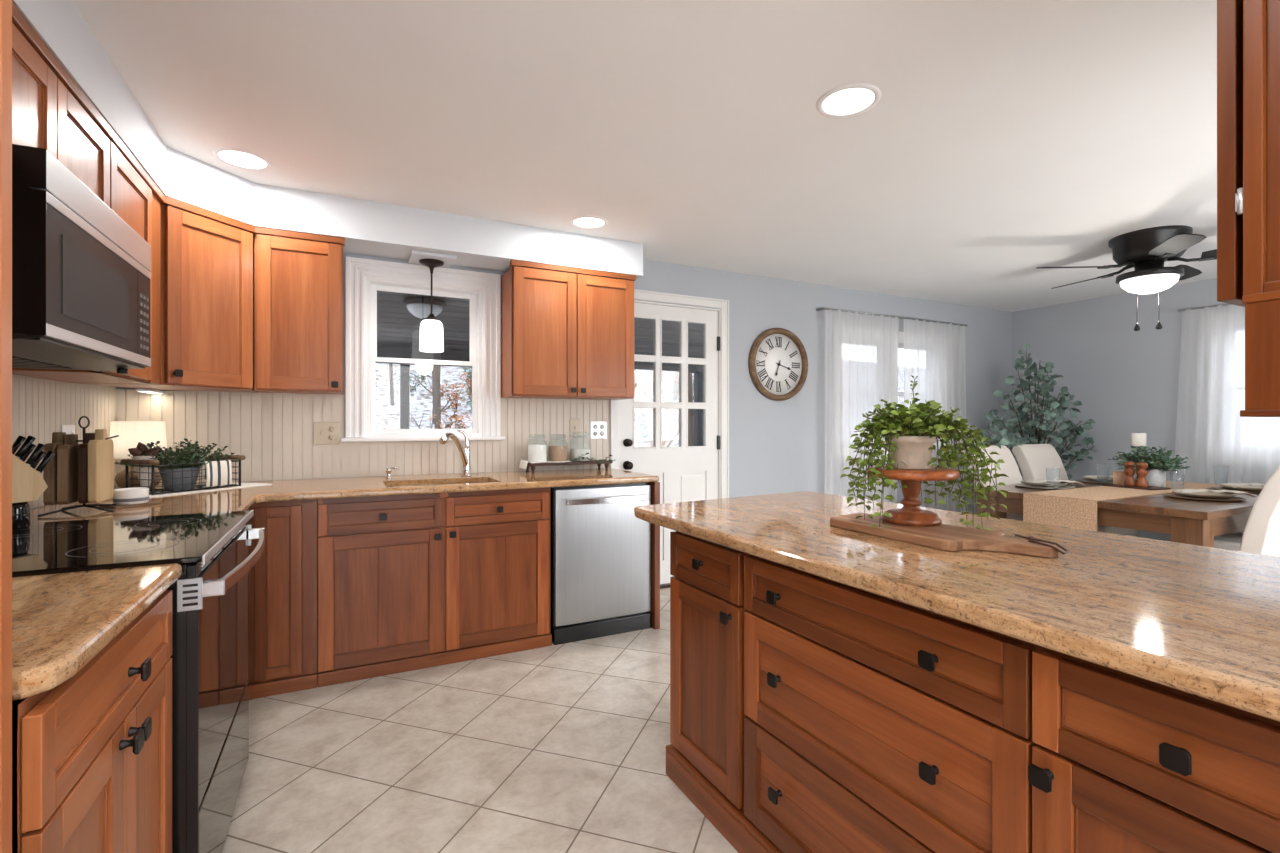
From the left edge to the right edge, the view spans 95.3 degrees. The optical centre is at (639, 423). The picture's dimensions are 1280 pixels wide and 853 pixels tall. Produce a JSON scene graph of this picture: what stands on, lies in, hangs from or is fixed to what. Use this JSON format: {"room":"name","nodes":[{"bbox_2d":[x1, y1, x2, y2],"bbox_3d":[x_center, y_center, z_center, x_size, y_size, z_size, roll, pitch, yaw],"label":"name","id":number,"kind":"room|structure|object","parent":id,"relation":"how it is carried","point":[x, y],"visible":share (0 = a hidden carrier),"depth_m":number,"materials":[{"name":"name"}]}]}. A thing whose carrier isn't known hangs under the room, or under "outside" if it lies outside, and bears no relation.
{"room":"kitchen","nodes":[
{"label":"kitchen","id":0,"kind":"room"},
{"bbox_2d":[158,467,199,489],"bbox_3d":[-2.146,0.253,2.719,0.156,0.100,0.156,0,0,18],"label":"pot","id":1,"kind":"object","parent":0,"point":[192,479],"depth_m":2.67,"materials":[{"name":"metal"}]},
{"bbox_2d":[222,587,737,852],"bbox_3d":[1.906,1.286,2.239,7.815,0.120,5.690,0,0,-27],"label":"floor","id":2,"kind":"structure","parent":0,"point":[561,748],"depth_m":2.11,"materials":[{"name":"tile"}]},
{"bbox_2d":[0,0,11,852],"bbox_3d":[-0.989,0.115,0.417,0.667,2.222,0.318,0,0,-27],"label":"tall cabinet","id":3,"kind":"object","parent":2,"relation":"on","point":[5,5],"visible":1,"depth_m":0.69,"materials":[{"name":"brown wood"}]},
{"bbox_2d":[12,590,171,852],"bbox_3d":[-1.196,0.788,0.874,0.714,0.875,0.640,0,0,-27],"label":"base cabinet","id":4,"kind":"object","parent":2,"relation":"on","point":[92,751],"visible":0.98,"depth_m":0.95,"materials":[{"name":"brown wood"}]},
{"bbox_2d":[12,563,181,700],"bbox_3d":[-1.200,0.330,0.876,0.697,0.036,0.647,0,0,-27],"label":"countertop","id":5,"kind":"structure","parent":4,"relation":"on","point":[61,622],"depth_m":0.96,"materials":[{"name":"stone"}]},
{"bbox_2d":[12,510,264,852],"bbox_3d":[-1.485,0.764,1.546,0.803,0.924,0.804,0,0,-27],"label":"electric range","id":6,"kind":"object","parent":2,"relation":"on","point":[210,655],"visible":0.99,"depth_m":1.46,"materials":[{"name":"black glass"}]},
{"bbox_2d":[12,436,55,529],"bbox_3d":[-1.821,0.169,1.697,0.090,0.270,0.164,0,0,9],"label":"knife block","id":7,"kind":"object","parent":6,"relation":"on","point":[28,484],"visible":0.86,"depth_m":1.70,"materials":[{"name":"brown wood"}]},
{"bbox_2d":[12,511,249,576],"bbox_3d":[-1.495,0.311,1.540,0.690,0.014,0.800,0,0,-27],"label":"glass cooktop","id":8,"kind":"object","parent":6,"relation":"in","point":[189,541],"depth_m":1.50,"materials":[{"name":"glass"}]},
{"bbox_2d":[247,499,317,699],"bbox_3d":[-1.787,0.788,2.966,0.278,0.875,0.718,0,0,-27],"label":"base cabinet","id":9,"kind":"object","parent":2,"relation":"on","point":[283,583],"visible":0.94,"depth_m":2.66,"materials":[{"name":"brown wood"}]},
{"bbox_2d":[318,487,551,686],"bbox_3d":[-1.150,0.788,3.276,1.135,0.875,0.740,0,0,-27],"label":"base cabinet","id":10,"kind":"object","parent":2,"relation":"on","point":[411,582],"visible":0.99,"depth_m":2.94,"materials":[{"name":"brown wood"}]},
{"bbox_2d":[30,468,658,522],"bbox_3d":[-1.117,0.330,2.943,2.715,0.036,1.356,0,0,-27],"label":"countertop","id":11,"kind":"structure","parent":10,"relation":"on","point":[237,499],"depth_m":2.89,"materials":[{"name":"stone"}]},
{"bbox_2d":[38,416,118,516],"bbox_3d":[-1.970,0.141,2.079,0.191,0.340,0.215,0,0,-27],"label":"stand","id":12,"kind":"object","parent":11,"relation":"on","point":[86,417],"visible":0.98,"depth_m":2.07,"materials":[{"name":"black metal"}]},
{"bbox_2d":[43,432,65,504],"bbox_3d":[-2.034,0.152,2.041,0.026,0.247,0.170,0,0,-27],"label":"cutting board","id":13,"kind":"object","parent":12,"relation":"on","point":[50,471],"visible":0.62,"depth_m":1.97,"materials":[{"name":"brown wood"}]},
{"bbox_2d":[57,434,79,504],"bbox_3d":[-2.005,0.156,2.056,0.026,0.240,0.158,0,0,-27],"label":"cutting board","id":14,"kind":"object","parent":12,"relation":"on","point":[67,454],"visible":0.75,"depth_m":2.00,"materials":[{"name":"brown wood"}]},
{"bbox_2d":[78,433,94,503],"bbox_3d":[-1.960,0.154,2.078,0.022,0.244,0.146,0,0,-27],"label":"cutting board","id":15,"kind":"object","parent":12,"relation":"on","point":[83,448],"visible":0.5,"depth_m":2.02,"materials":[{"name":"brown wood"}]},
{"bbox_2d":[88,429,113,502],"bbox_3d":[-1.934,0.147,2.092,0.024,0.257,0.170,0,0,-27],"label":"cutting board","id":16,"kind":"object","parent":12,"relation":"on","point":[100,450],"visible":1,"depth_m":2.06,"materials":[{"name":"brown wood"}]},
{"bbox_2d":[99,501,161,508],"bbox_3d":[-1.940,0.307,2.223,0.110,0.010,0.150,0,0,23],"label":"tray","id":17,"kind":"object","parent":11,"relation":"on","point":[149,502],"visible":0.57,"depth_m":2.18,"materials":[{"name":"brown wood"}]},
{"bbox_2d":[113,487,148,504],"bbox_3d":[-1.940,0.274,2.223,0.106,0.055,0.106,0,0,-27],"label":"dish","id":18,"kind":"object","parent":17,"relation":"on","point":[136,495],"visible":1,"depth_m":2.19,"materials":[{"name":"ceramic"}]},
{"bbox_2d":[110,421,166,487],"bbox_3d":[-2.444,0.149,2.842,0.220,0.325,0.220,0,0,-27],"label":"table lamp","id":19,"kind":"object","parent":11,"relation":"on","point":[130,433],"visible":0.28,"depth_m":2.76,"materials":[{"name":"ceramic"}]},
{"bbox_2d":[149,482,271,497],"bbox_3d":[-2.133,0.310,2.752,0.295,0.004,0.630,0,0,18],"label":"table runner","id":20,"kind":"object","parent":11,"relation":"on","point":[243,485],"visible":0.29,"depth_m":2.75,"materials":[{"name":"white fabric"}]},
{"bbox_2d":[120,455,245,494],"bbox_3d":[-2.126,0.231,2.734,0.214,0.152,0.413,0,0,18],"label":"wire basket","id":21,"kind":"object","parent":20,"relation":"on","point":[145,463],"visible":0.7,"depth_m":2.58,"materials":[{"name":"black metal"}]},
{"bbox_2d":[128,442,159,485],"bbox_3d":[-2.204,0.180,2.584,0.088,0.200,0.106,0,0,34],"label":"bouquet","id":22,"kind":"object","parent":21,"relation":"in","point":[137,453],"visible":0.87,"depth_m":2.57,"materials":[{"name":"plant"}]},
{"bbox_2d":[114,438,236,489],"bbox_3d":[-2.144,0.186,2.706,0.300,0.234,0.480,0,0,23],"label":"potted herb","id":23,"kind":"object","parent":21,"relation":"in","point":[188,455],"visible":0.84,"depth_m":2.67,"materials":[{"name":"green plant"}]},
{"bbox_2d":[202,460,231,486],"bbox_3d":[-2.010,0.234,2.775,0.038,0.118,0.124,0,0,18],"label":"striped towel","id":24,"kind":"object","parent":21,"relation":"hanging from","point":[217,473],"visible":0.97,"depth_m":2.77,"materials":[{"name":"fabric"}]},
{"bbox_2d":[439,429,471,475],"bbox_3d":[-1.078,0.172,3.405,0.059,0.281,0.276,0,0,19],"label":"kitchen faucet","id":25,"kind":"object","parent":11,"relation":"on","point":[464,453],"visible":1,"depth_m":3.47,"materials":[{"name":"silver metal"}]},
{"bbox_2d":[526,460,612,472],"bbox_3d":[-0.466,0.281,3.890,0.606,0.062,0.170,0,0,-27],"label":"serving riser","id":26,"kind":"object","parent":11,"relation":"on","point":[533,465],"visible":0.83,"depth_m":3.81,"materials":[{"name":"brown wood"}]},
{"bbox_2d":[519,460,572,469],"bbox_3d":[-0.619,0.260,3.812,0.318,0.054,0.181,0,0,-27],"label":"tea towel","id":27,"kind":"object","parent":26,"relation":"on","point":[523,463],"visible":0.75,"depth_m":3.75,"materials":[{"name":"white fabric"}]},
{"bbox_2d":[527,434,546,461],"bbox_3d":[-0.669,0.159,3.792,0.128,0.181,0.128,0,0,-27],"label":"storage jar","id":28,"kind":"object","parent":27,"relation":"on","point":[536,452],"visible":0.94,"depth_m":3.74,"materials":[{"name":"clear glass"}]},
{"bbox_2d":[548,437,566,460],"bbox_3d":[-0.543,0.159,3.862,0.128,0.181,0.128,0,0,-27],"label":"storage jar","id":29,"kind":"object","parent":27,"relation":"on","point":[556,453],"visible":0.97,"depth_m":3.81,"materials":[{"name":"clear glass"}]},
{"bbox_2d":[527,460,611,465],"bbox_3d":[-0.482,0.259,3.881,0.570,0.017,0.170,0,0,-27],"label":"tray","id":30,"kind":"object","parent":26,"relation":"on","point":[607,463],"depth_m":3.81,"materials":[{"name":"brown wood"}]},
{"bbox_2d":[571,435,589,460],"bbox_3d":[-0.402,0.151,3.945,0.139,0.196,0.139,0,0,-27],"label":"storage jar","id":31,"kind":"object","parent":26,"relation":"on","point":[575,453],"visible":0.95,"depth_m":3.89,"materials":[{"name":"clear glass"}]},
{"bbox_2d":[550,482,651,644],"bbox_3d":[-0.335,0.790,3.630,0.612,0.872,0.706,0,0,-27],"label":"dishwasher","id":32,"kind":"object","parent":2,"relation":"on","point":[600,552],"visible":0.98,"depth_m":3.33,"materials":[{"name":"silver metal"}]},
{"bbox_2d":[650,482,659,628],"bbox_3d":[-0.067,0.787,3.821,0.036,0.878,0.757,0,0,-27],"label":"cabinet end panel","id":33,"kind":"object","parent":2,"relation":"on","point":[655,486],"visible":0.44,"depth_m":3.49,"materials":[{"name":"brown wood"}]},
{"bbox_2d":[666,531,1279,852],"bbox_3d":[0.738,0.790,1.403,0.610,0.872,1.728,0,0,-27],"label":"base cabinet","id":34,"kind":"object","parent":2,"relation":"on","point":[810,713],"visible":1,"depth_m":1.17,"materials":[{"name":"brown wood"}]},
{"bbox_2d":[634,491,1279,721],"bbox_3d":[0.821,0.331,1.616,1.015,0.038,2.030,0,0,-27],"label":"countertop","id":35,"kind":"structure","parent":34,"relation":"on","point":[1202,621],"depth_m":1.14,"materials":[{"name":"stone"}]},
{"bbox_2d":[830,513,1068,557],"bbox_3d":[0.800,0.292,1.589,0.240,0.038,0.605,0,0,-27],"label":"cutting board","id":36,"kind":"object","parent":35,"relation":"on","point":[944,537],"visible":0.98,"depth_m":1.50,"materials":[{"name":"brown wood"}]},
{"bbox_2d":[866,466,959,526],"bbox_3d":[0.791,0.207,1.702,0.250,0.156,0.250,0,0,-27],"label":"cake stand","id":37,"kind":"object","parent":36,"relation":"on","point":[910,514],"visible":0.89,"depth_m":1.64,"materials":[{"name":"brown wood"}]},
{"bbox_2d":[840,375,1008,530],"bbox_3d":[0.807,0.110,1.706,0.437,0.506,0.294,0,0,-9],"label":"trailing houseplant","id":38,"kind":"object","parent":37,"relation":"on","point":[910,437],"visible":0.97,"depth_m":1.66,"materials":[{"name":"plant"}]},
{"bbox_2d":[962,445,1022,520],"bbox_3d":[2.956,0.702,4.476,0.500,1.049,0.721,0,0,-27],"label":"dining chair","id":39,"kind":"object","parent":2,"relation":"on","point":[1010,468],"visible":0.1,"depth_m":4.67,"materials":[{"name":"fabric"}]},
{"bbox_2d":[979,343,1096,479],"bbox_3d":[3.497,0.234,5.349,1.678,1.984,0.605,0,0,-27],"label":"eucalyptus tree","id":40,"kind":"object","parent":2,"relation":"on","point":[1066,428],"visible":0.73,"depth_m":5.48,"materials":[{"name":"green plant"}]},
{"bbox_2d":[1010,444,1138,536],"bbox_3d":[3.569,0.702,4.814,0.500,1.049,0.721,0,0,-27],"label":"dining chair","id":41,"kind":"object","parent":2,"relation":"on","point":[1034,461],"visible":0.33,"depth_m":4.96,"materials":[{"name":"fabric"}]},
{"bbox_2d":[972,480,1259,547],"bbox_3d":[3.564,0.846,4.094,1.930,0.760,1.299,0,0,-27],"label":"dining table","id":42,"kind":"object","parent":2,"relation":"on","point":[1187,521],"visible":0.45,"depth_m":3.35,"materials":[{"name":"brown wood"}]},
{"bbox_2d":[1013,483,1075,488],"bbox_3d":[2.977,0.460,4.301,0.380,0.012,0.380,0,0,-27],"label":"charger plate","id":43,"kind":"object","parent":42,"relation":"on","point":[1016,484],"visible":0.71,"depth_m":4.24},
{"bbox_2d":[1020,480,1067,486],"bbox_3d":[2.977,0.440,4.301,0.290,0.026,0.290,0,0,-27],"label":"dinner plate","id":44,"kind":"object","parent":43,"relation":"on","point":[1050,484],"visible":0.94,"depth_m":4.24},
{"bbox_2d":[1023,481,1218,530],"bbox_3d":[3.532,0.594,4.156,1.942,0.264,0.430,0,0,-27],"label":"table runner","id":45,"kind":"object","parent":42,"relation":"on","point":[1075,507],"visible":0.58,"depth_m":3.78,"materials":[{"name":"fabric"}]},
{"bbox_2d":[1103,484,1170,489],"bbox_3d":[3.604,0.456,4.237,0.200,0.012,0.320,0,0,-18],"label":"serving board","id":46,"kind":"object","parent":45,"relation":"on","point":[1110,485],"visible":0.76,"depth_m":4.14,"materials":[{"name":"brown wood"}]},
{"bbox_2d":[1113,471,1125,484],"bbox_3d":[3.588,0.409,4.357,0.080,0.105,0.080,0,0,-27],"label":"candle holder","id":47,"kind":"object","parent":46,"relation":"on","point":[1118,476],"visible":0.67,"depth_m":4.33,"materials":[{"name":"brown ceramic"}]},
{"bbox_2d":[1124,461,1135,485],"bbox_3d":[3.555,0.360,4.234,0.068,0.178,0.068,0,0,-27],"label":"pepper mill","id":48,"kind":"object","parent":46,"relation":"on","point":[1129,471],"visible":1,"depth_m":4.21,"materials":[{"name":"brown wood"}]},
{"bbox_2d":[1136,462,1147,486],"bbox_3d":[3.588,0.360,4.168,0.068,0.178,0.068,0,0,-27],"label":"pepper mill","id":49,"kind":"object","parent":46,"relation":"on","point":[1141,472],"visible":0.99,"depth_m":4.15,"materials":[{"name":"brown wood"}]},
{"bbox_2d":[1108,446,1189,486],"bbox_3d":[3.743,0.309,4.290,0.509,0.304,0.362,0,0,-8],"label":"table plant","id":50,"kind":"object","parent":45,"relation":"on","point":[1158,463],"visible":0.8,"depth_m":4.24,"materials":[{"name":"green plant"}]},
{"bbox_2d":[1131,432,1145,478],"bbox_3d":[4.145,0.266,4.848,0.100,0.400,0.100,0,0,-27],"label":"pillar candle","id":51,"kind":"object","parent":42,"relation":"on","point":[1138,439],"visible":0.61,"depth_m":4.81,"materials":[{"name":"white wax"}]},
{"bbox_2d":[1162,493,1245,500],"bbox_3d":[3.529,0.460,3.655,0.380,0.012,0.380,0,0,-27],"label":"charger plate","id":52,"kind":"object","parent":42,"relation":"on","point":[1174,495],"visible":0.76,"depth_m":3.60,"materials":[{"name":"ceramic"}]},
{"bbox_2d":[1172,490,1235,497],"bbox_3d":[3.529,0.440,3.655,0.290,0.026,0.290,0,0,-27],"label":"dinner plate","id":53,"kind":"object","parent":52,"relation":"on","point":[1195,494],"visible":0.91,"depth_m":3.60,"materials":[{"name":"ceramic"}]},
{"bbox_2d":[1179,489,1256,496],"bbox_3d":[3.602,0.429,3.642,0.324,0.035,0.160,0,0,25],"label":"napkin","id":54,"kind":"object","parent":53,"relation":"on","point":[1182,490],"visible":0.94,"depth_m":3.64,"materials":[{"name":"fabric"}]},
{"bbox_2d":[1214,532,1242,550],"bbox_3d":[4.148,0.702,3.716,0.500,1.049,0.721,0,0,-27],"label":"dining chair","id":55,"kind":"object","parent":2,"relation":"on","point":[1231,541],"visible":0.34,"depth_m":3.84,"materials":[{"name":"fabric"}]},
{"bbox_2d":[1239,466,1279,556],"bbox_3d":[3.405,0.702,3.357,0.500,1.049,0.721,0,0,-27],"label":"dining chair","id":56,"kind":"object","parent":2,"relation":"on","point":[1261,534],"visible":0.09,"depth_m":3.07,"materials":[{"name":"fabric"}]},
{"bbox_2d":[115,253,1011,514],"bbox_3d":[0.656,0.006,4.705,7.815,2.440,0.160,0,0,-27],"label":"wall","id":57,"kind":"structure","parent":0,"point":[775,447],"depth_m":4.93,"materials":[{"name":"blue paint"}]},
{"bbox_2d":[254,226,344,393],"bbox_3d":[-1.829,-0.585,3.161,0.410,0.826,0.338,0,0,-27],"label":"upper cabinet","id":58,"kind":"object","parent":57,"relation":"attached to","point":[298,276],"visible":1,"depth_m":3.03,"materials":[{"name":"brown wood"}]},
{"bbox_2d":[313,422,338,444],"bbox_3d":[-1.800,0.053,3.349,0.132,0.128,0.016,0,0,-27],"label":"wall plate","id":59,"kind":"object","parent":57,"relation":"attached to","point":[323,432],"visible":1,"depth_m":3.35,"materials":[{"name":"plastic"}]},
{"bbox_2d":[12,0,642,278],"bbox_3d":[-0.649,-1.107,2.121,2.830,0.215,3.270,0,0,-27],"label":"soffit","id":60,"kind":"object","parent":57,"relation":"attached to","point":[368,228],"depth_m":3.03,"materials":[{"name":"paint"}]},
{"bbox_2d":[408,250,456,352],"bbox_3d":[-1.252,-0.718,3.505,0.250,0.561,0.245,0,0,-27],"label":"pendant light","id":61,"kind":"object","parent":60,"relation":"hanging from","point":[431,329],"visible":1,"depth_m":3.46,"materials":[{"name":"glass"}]},
{"bbox_2d":[116,389,609,485],"bbox_3d":[-1.428,0.069,3.553,2.735,0.486,0.012,0,0,-27],"label":"backsplash","id":62,"kind":"structure","parent":57,"relation":"attached to","point":[273,431],"depth_m":3.33,"materials":[{"name":"paint"}]},
{"bbox_2d":[341,256,504,441],"bbox_3d":[-1.345,-0.435,3.660,0.950,1.078,0.215,0,0,-27],"label":"window","id":63,"kind":"structure","parent":57,"relation":"in","point":[364,278],"depth_m":3.59,"materials":[{"name":"white paint"}]},
{"bbox_2d":[377,291,702,372],"bbox_3d":[-1.526,-1.069,5.443,7.200,0.730,3.110,0,0,-27],"label":"porch ceiling","id":64,"kind":"structure","parent":57,"relation":"attached to","point":[398,330],"depth_m":6.17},
{"bbox_2d":[403,297,445,319],"bbox_3d":[-1.866,-0.979,5.052,0.350,0.175,0.350,0,0,-27],"label":"porch light","id":65,"kind":"object","parent":64,"relation":"attached to","point":[420,307],"visible":0.84,"depth_m":4.94,"materials":[{"name":"white glass"}]},
{"bbox_2d":[501,259,635,399],"bbox_3d":[-0.468,-0.585,3.851,0.842,0.826,0.338,0,0,-27],"label":"upper cabinet","id":66,"kind":"object","parent":57,"relation":"attached to","point":[567,332],"visible":1,"depth_m":3.71,"materials":[{"name":"brown wood"}]},
{"bbox_2d":[570,419,580,436],"bbox_3d":[-0.447,0.026,4.034,0.080,0.125,0.016,0,0,-27],"label":"wall plate","id":67,"kind":"object","parent":57,"relation":"attached to","point":[575,424],"visible":0.87,"depth_m":4.04,"materials":[{"name":"plastic"}]},
{"bbox_2d":[590,421,606,438],"bbox_3d":[-0.293,0.043,4.116,0.125,0.125,0.009,0,0,-27],"label":"wall plate","id":68,"kind":"object","parent":57,"relation":"attached to","point":[598,429],"visible":1,"depth_m":4.11,"materials":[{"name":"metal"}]},
{"bbox_2d":[610,289,728,588],"bbox_3d":[0.212,0.123,4.453,1.025,2.205,0.208,0,0,-27],"label":"door","id":69,"kind":"structure","parent":57,"relation":"in","point":[686,473],"depth_m":4.47,"materials":[{"name":"paint"}]},
{"bbox_2d":[748,328,807,400],"bbox_3d":[1.159,-0.496,4.842,0.606,0.606,0.050,0,0,-27],"label":"wall clock","id":70,"kind":"object","parent":57,"relation":"attached to","point":[778,359],"visible":1,"depth_m":4.84,"materials":[{"name":"brown wood"}]},
{"bbox_2d":[816,307,967,325],"bbox_3d":[2.402,-0.989,5.447,1.930,0.020,0.093,0,0,-27],"label":"curtain rod","id":71,"kind":"object","parent":57,"relation":"attached to","point":[822,308],"visible":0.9,"depth_m":5.32,"materials":[{"name":"metal"}]},
{"bbox_2d":[825,310,898,502],"bbox_3d":[1.996,0.103,5.198,0.930,2.185,0.069,0,0,-27],"label":"sheer curtain","id":72,"kind":"object","parent":71,"relation":"hanging from","point":[862,350],"visible":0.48,"depth_m":5.14,"materials":[{"name":"fabric"}]},
{"bbox_2d":[904,319,966,512],"bbox_3d":[2.864,0.103,5.641,0.930,2.185,0.074,0,0,-27],"label":"sheer curtain","id":73,"kind":"object","parent":71,"relation":"hanging from","point":[934,353],"visible":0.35,"depth_m":5.64,"materials":[{"name":"fabric"}]},
{"bbox_2d":[73,0,1216,311],"bbox_3d":[1.906,-1.274,2.239,7.815,0.120,5.690,0,0,-27],"label":"ceiling","id":74,"kind":"structure","parent":0,"point":[1003,140],"depth_m":2.31,"materials":[{"name":"paint"}]},
{"bbox_2d":[212,147,272,170],"bbox_3d":[-1.819,-1.210,2.671,0.232,0.007,0.232,0,0,-27],"label":"recessed light","id":75,"kind":"object","parent":74,"relation":"in","point":[236,157],"visible":1,"depth_m":2.66,"materials":[{"name":"white paint"}]},
{"bbox_2d":[570,215,607,228],"bbox_3d":[-0.306,-1.210,3.504,0.232,0.007,0.232,0,0,-27],"label":"recessed light","id":76,"kind":"object","parent":74,"relation":"in","point":[583,221],"visible":1,"depth_m":3.49,"materials":[{"name":"white paint"}]},
{"bbox_2d":[816,83,880,117],"bbox_3d":[0.782,-1.210,2.191,0.232,0.007,0.232,0,0,-27],"label":"recessed light","id":77,"kind":"object","parent":74,"relation":"in","point":[848,100],"visible":1,"depth_m":2.18,"materials":[{"name":"white paint"}]},
{"bbox_2d":[1036,225,1216,330],"bbox_3d":[3.327,-0.904,3.792,1.227,0.620,1.276,0,0,-27],"label":"ceiling fan","id":78,"kind":"object","parent":74,"relation":"hanging from","point":[1146,250],"visible":0.99,"depth_m":3.67,"materials":[{"name":"black metal"}]},
{"bbox_2d":[1012,278,1224,540],"bbox_3d":[4.959,0.006,4.683,0.160,2.440,3.770,0,0,-27],"label":"wall","id":79,"kind":"structure","parent":0,"point":[1125,380],"depth_m":5.48,"materials":[{"name":"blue paint"}]},
{"bbox_2d":[1178,303,1232,311],"bbox_3d":[5.103,-0.969,4.111,0.098,0.020,2.020,0,0,-27],"label":"curtain rod","id":80,"kind":"object","parent":79,"relation":"attached to","point":[1225,304],"visible":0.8,"depth_m":4.84,"materials":[{"name":"metal"}]},
{"bbox_2d":[1173,305,1279,532],"bbox_3d":[4.824,0.114,4.570,0.064,2.165,1.100,0,0,-27],"label":"sheer curtain","id":81,"kind":"object","parent":80,"relation":"hanging from","point":[1211,431],"visible":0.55,"depth_m":4.76,"materials":[{"name":"fabric"}]},
{"bbox_3d":[-1.508,0.006,0.508,0.160,2.440,5.370,0,0,-27],"label":"wall","id":82,"kind":"structure","parent":0,"visible":0},
{"bbox_2d":[12,2,111,207],"bbox_3d":[-1.657,-0.816,1.360,0.328,0.364,1.205,0,0,-27],"label":"upper cabinet","id":83,"kind":"object","parent":82,"relation":"attached to","point":[51,112],"visible":0.59,"depth_m":1.59,"materials":[{"name":"brown wood"}]},
{"bbox_2d":[12,144,150,373],"bbox_3d":[-1.714,-0.397,1.585,0.419,0.455,0.802,0,0,-27],"label":"microwave oven","id":84,"kind":"object","parent":83,"relation":"attached to","point":[81,276],"visible":0.94,"depth_m":1.47,"materials":[{"name":"silver metal"}]},
{"bbox_2d":[12,374,115,508],"bbox_3d":[-2.000,0.044,1.670,0.012,0.536,2.828,0,0,-27],"label":"backsplash","id":85,"kind":"structure","parent":82,"relation":"attached to","point":[40,407],"depth_m":2.31,"materials":[{"name":"paint"}]},
{"bbox_2d":[12,130,164,384],"bbox_3d":[-2.076,-0.585,2.186,0.328,0.826,0.643,0,0,-27],"label":"upper cabinet","id":86,"kind":"object","parent":82,"relation":"attached to","point":[135,197],"visible":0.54,"depth_m":2.27,"materials":[{"name":"brown wood"}]},
{"bbox_2d":[68,196,258,392],"bbox_3d":[-2.213,-0.585,2.804,0.474,0.826,0.844,0,0,18],"label":"upper cabinet","id":87,"kind":"object","parent":82,"relation":"attached to","point":[207,257],"visible":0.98,"depth_m":2.72,"materials":[{"name":"brown wood"}]},
{"bbox_3d":[3.474,0.006,1.727,5.480,2.440,0.160,0,0,-27],"label":"wall","id":88,"kind":"structure","parent":0,"visible":0},
{"bbox_2d":[1217,0,1279,416],"bbox_3d":[1.242,-0.521,0.865,0.803,1.022,0.316,0,0,-27],"label":"upper cabinet","id":89,"kind":"object","parent":88,"relation":"attached to","point":[1248,31],"visible":1,"depth_m":0.79,"materials":[{"name":"brown wood"}]},
{"label":"outside","id":90,"kind":"structure","parent":0,"visible":0},
{"bbox_2d":[375,363,903,446],"bbox_3d":[-2.387,-3.117,29.039,90.000,9.218,46.000,0,0,-27],"label":"ground","id":91,"kind":"structure","parent":90,"point":[387,416],"depth_m":17.70,"materials":[{"name":"snow"}]},
{"bbox_2d":[389,364,393,405],"bbox_3d":[-7.229,-4.883,17.191,1.392,9.279,2.034,0,0,-39],"label":"bare tree","id":92,"kind":"object","parent":91,"relation":"on","point":[390,365],"visible":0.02,"depth_m":16.81,"materials":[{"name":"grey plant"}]},
{"bbox_2d":[410,366,441,423],"bbox_3d":[-5.425,-1.971,15.064,1.082,4.519,0.579,0,0,23],"label":"bare tree","id":93,"kind":"object","parent":91,"relation":"on","point":[433,367],"visible":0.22,"depth_m":14.84,"materials":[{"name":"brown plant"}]},
{"bbox_2d":[410,366,459,428],"bbox_3d":[-4.456,-1.434,12.737,0.961,4.367,1.117,0,0,12],"label":"bare tree","id":94,"kind":"object","parent":91,"relation":"on","point":[438,410],"visible":0.34,"depth_m":12.59,"materials":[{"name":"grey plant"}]},
{"bbox_2d":[429,411,471,428],"bbox_3d":[-3.483,0.245,10.932,0.796,0.976,0.808,0,0,29],"label":"shrub","id":95,"kind":"object","parent":91,"relation":"on","point":[453,416],"visible":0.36,"depth_m":10.79,"materials":[{"name":"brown plant"}]},
{"bbox_2d":[441,383,464,409],"bbox_3d":[-5.407,-0.771,17.144,1.127,0.853,0.733,0,0,44],"label":"shrub","id":96,"kind":"object","parent":91,"relation":"on","point":[453,385],"visible":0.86,"depth_m":17.18,"materials":[{"name":"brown plant"}]},
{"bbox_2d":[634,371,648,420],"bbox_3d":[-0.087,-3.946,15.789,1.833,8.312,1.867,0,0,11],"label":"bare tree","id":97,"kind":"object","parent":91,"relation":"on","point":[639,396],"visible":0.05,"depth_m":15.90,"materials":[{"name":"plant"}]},
{"bbox_2d":[634,409,663,437],"bbox_3d":[0.155,0.016,14.671,0.509,0.806,1.050,0,0,-43],"label":"shrub","id":98,"kind":"object","parent":91,"relation":"on","point":[644,433],"visible":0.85,"depth_m":14.63,"materials":[{"name":"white plant"}]},
{"bbox_2d":[634,371,693,446],"bbox_3d":[0.306,-3.066,12.815,2.097,8.343,2.250,0,0,-27],"label":"bare tree","id":99,"kind":"object","parent":91,"relation":"on","point":[641,389],"visible":0.19,"depth_m":12.89,"materials":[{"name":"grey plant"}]},
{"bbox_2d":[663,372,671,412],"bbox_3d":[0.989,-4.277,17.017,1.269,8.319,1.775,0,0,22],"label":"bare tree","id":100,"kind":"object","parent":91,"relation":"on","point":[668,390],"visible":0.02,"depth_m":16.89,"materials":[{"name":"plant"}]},
{"bbox_2d":[675,373,693,445],"bbox_3d":[0.681,-2.622,10.480,1.625,8.315,2.065,0,0,-27],"label":"bare tree","id":101,"kind":"object","parent":91,"relation":"on","point":[690,387],"visible":0.04,"depth_m":10.38,"materials":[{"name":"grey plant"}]},
{"bbox_3d":[-1.434,1.356,5.372,6.700,0.140,2.920,0,0,-27],"label":"trim","id":102,"kind":"structure","parent":91,"relation":"on","visible":0},
{"bbox_2d":[400,364,409,428],"bbox_3d":[-2.553,0.291,6.330,0.095,1.990,0.095,0,0,-27],"label":"porch post","id":103,"kind":"object","parent":102,"relation":"on","point":[404,369],"visible":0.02,"depth_m":6.29,"materials":[{"name":"wood"}]},
{"bbox_2d":[694,373,702,445],"bbox_3d":[0.815,0.291,8.037,0.110,1.990,0.110,0,0,-27],"label":"porch post","id":104,"kind":"object","parent":102,"relation":"on","point":[698,377],"visible":0.44,"depth_m":7.99,"materials":[{"name":"wood"}]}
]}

